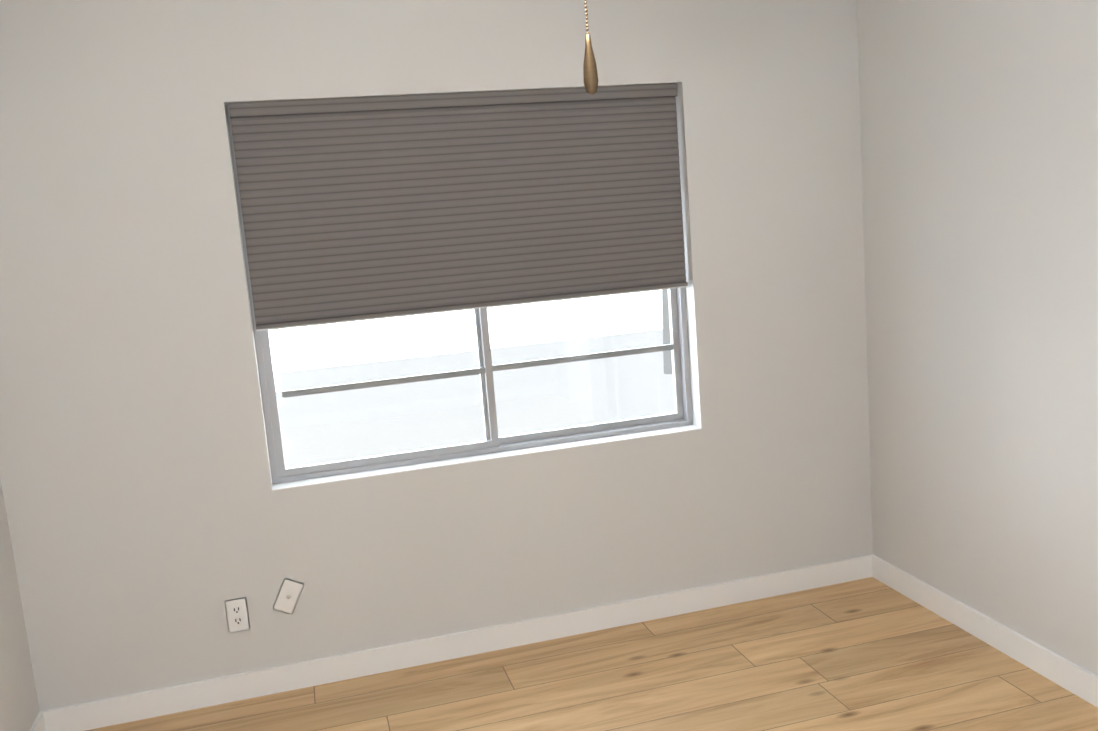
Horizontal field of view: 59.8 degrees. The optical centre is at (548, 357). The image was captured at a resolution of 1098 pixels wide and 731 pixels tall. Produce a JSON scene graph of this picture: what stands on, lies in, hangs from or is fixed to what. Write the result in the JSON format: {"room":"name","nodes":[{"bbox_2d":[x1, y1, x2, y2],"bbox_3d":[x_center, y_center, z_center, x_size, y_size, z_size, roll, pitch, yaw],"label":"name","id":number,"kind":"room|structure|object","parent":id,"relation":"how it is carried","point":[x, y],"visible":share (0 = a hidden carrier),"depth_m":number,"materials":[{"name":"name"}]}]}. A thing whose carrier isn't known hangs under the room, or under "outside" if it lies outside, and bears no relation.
{"room":"empty bedroom","nodes":[
{"label":"empty bedroom","id":0,"kind":"room"},
{"bbox_2d":[0,478,39,730],"bbox_3d":[-1.202,0.331,0.694,0.150,2.440,4.663,-7,9,-15],"label":"wall","id":1,"kind":"structure","parent":0,"point":[19,708],"depth_m":2.94,"materials":[{"name":"paint"}]},
{"bbox_2d":[30,710,49,730],"bbox_3d":[-1.052,1.471,0.960,0.013,0.090,4.513,-7,9,-15],"label":"baseboard","id":2,"kind":"structure","parent":1,"relation":"attached to","point":[42,721],"depth_m":3.09,"materials":[{"name":"white wood"}]},
{"bbox_2d":[0,0,872,710],"bbox_3d":[-0.277,-0.147,3.405,3.400,2.440,0.150,-7,9,-15],"label":"wall","id":3,"kind":"structure","parent":0,"point":[154,522],"depth_m":3.24,"materials":[{"name":"paint"}]},
{"bbox_2d":[225,597,249,631],"bbox_3d":[-1.057,0.872,3.237,0.070,0.115,0.009,-7,9,-15],"label":"electrical outlet","id":4,"kind":"object","parent":3,"relation":"attached to","point":[237,614],"visible":1,"depth_m":3.23,"materials":[{"name":"white plastic"}]},
{"bbox_2d":[273,578,303,613],"bbox_3d":[-0.893,0.819,3.270,0.113,0.132,0.018,-7,9,-15],"label":"outlet","id":5,"kind":"object","parent":3,"relation":"attached to","point":[289,593],"visible":1,"depth_m":3.27,"materials":[{"name":"white plastic"}]},
{"bbox_2d":[225,105,692,483],"bbox_3d":[-0.256,-0.284,3.428,1.573,1.280,0.074,-7,9,-15],"label":"window","id":6,"kind":"structure","parent":3,"relation":"in","point":[681,415],"depth_m":3.46,"materials":[{"name":"grey plastic"}]},
{"bbox_2d":[228,84,687,330],"bbox_3d":[-0.260,-0.541,3.325,1.549,0.738,0.040,-7,9,-15],"label":"window shade","id":7,"kind":"object","parent":6,"relation":"attached to","point":[362,208],"visible":0.88,"depth_m":3.30,"materials":[{"name":"fabric"}]},
{"bbox_2d":[49,555,869,730],"bbox_3d":[-0.150,1.020,3.504,3.070,0.090,0.013,-7,9,-15],"label":"baseboard","id":8,"kind":"structure","parent":3,"relation":"attached to","point":[252,684],"depth_m":3.43,"materials":[{"name":"white wood"}]},
{"bbox_2d":[272,425,700,490],"bbox_3d":[-0.188,0.356,3.455,1.573,0.008,0.074,-7,9,-15],"label":"window sill","id":9,"kind":"structure","parent":3,"relation":"attached to","point":[405,468],"depth_m":3.43,"materials":[{"name":"white wood"}]},
{"bbox_2d":[86,577,1097,730],"bbox_3d":[0.438,1.391,1.363,3.400,0.100,4.813,-7,9,-15],"label":"floor","id":10,"kind":"structure","parent":0,"point":[869,654],"depth_m":3.16,"materials":[{"name":"brown wood"}]},
{"bbox_2d":[857,0,1097,675],"bbox_3d":[1.902,-0.046,1.584,0.150,2.440,4.513,-7,9,-15],"label":"wall","id":11,"kind":"structure","parent":0,"point":[979,137],"depth_m":3.09,"materials":[{"name":"paint"}]},
{"bbox_2d":[870,554,1097,707],"bbox_3d":[1.591,0.973,2.904,0.013,0.090,1.986,-7,9,-15],"label":"baseboard","id":12,"kind":"structure","parent":11,"relation":"attached to","point":[1073,678],"depth_m":3.22,"materials":[{"name":"white wood"}]},
{"label":"outside","id":13,"kind":"structure","parent":0,"visible":0},
{"bbox_2d":[268,290,662,372],"bbox_3d":[-1.746,-1.818,10.051,16.000,6.000,0.050,-7,9,-15],"label":"sky","id":14,"kind":"structure","parent":13,"point":[292,335],"depth_m":10.42,"materials":[{"name":"white"}]},
{"bbox_2d":[274,329,674,467],"bbox_3d":[-0.718,0.629,7.225,16.000,0.450,6.500,-7,9,-15],"label":"ground","id":15,"kind":"structure","parent":13,"point":[465,437],"depth_m":7.63,"materials":[{"name":"white"}]},
{"bbox_2d":[662,289,671,373],"bbox_3d":[1.057,-0.744,8.013,2.204,1.754,0.236,-7,9,-15],"label":"post","id":16,"kind":"object","parent":15,"relation":"on","point":[667,365],"depth_m":8.03,"materials":[{"name":"grey"}]},
{"bbox_3d":[-0.009,-0.868,1.193,0.282,0.407,0.282,-7,9,-15],"label":"fan","id":17,"kind":"object","parent":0,"visible":0},
{"bbox_2d":[583,0,597,94],"bbox_3d":[0.045,-0.553,1.295,0.021,0.384,0.021,-7,9,-15],"label":"pull chain","id":18,"kind":"object","parent":17,"relation":"hanging from","point":[590,74],"visible":1,"depth_m":1.31,"materials":[{"name":"brown metal"}]}
]}

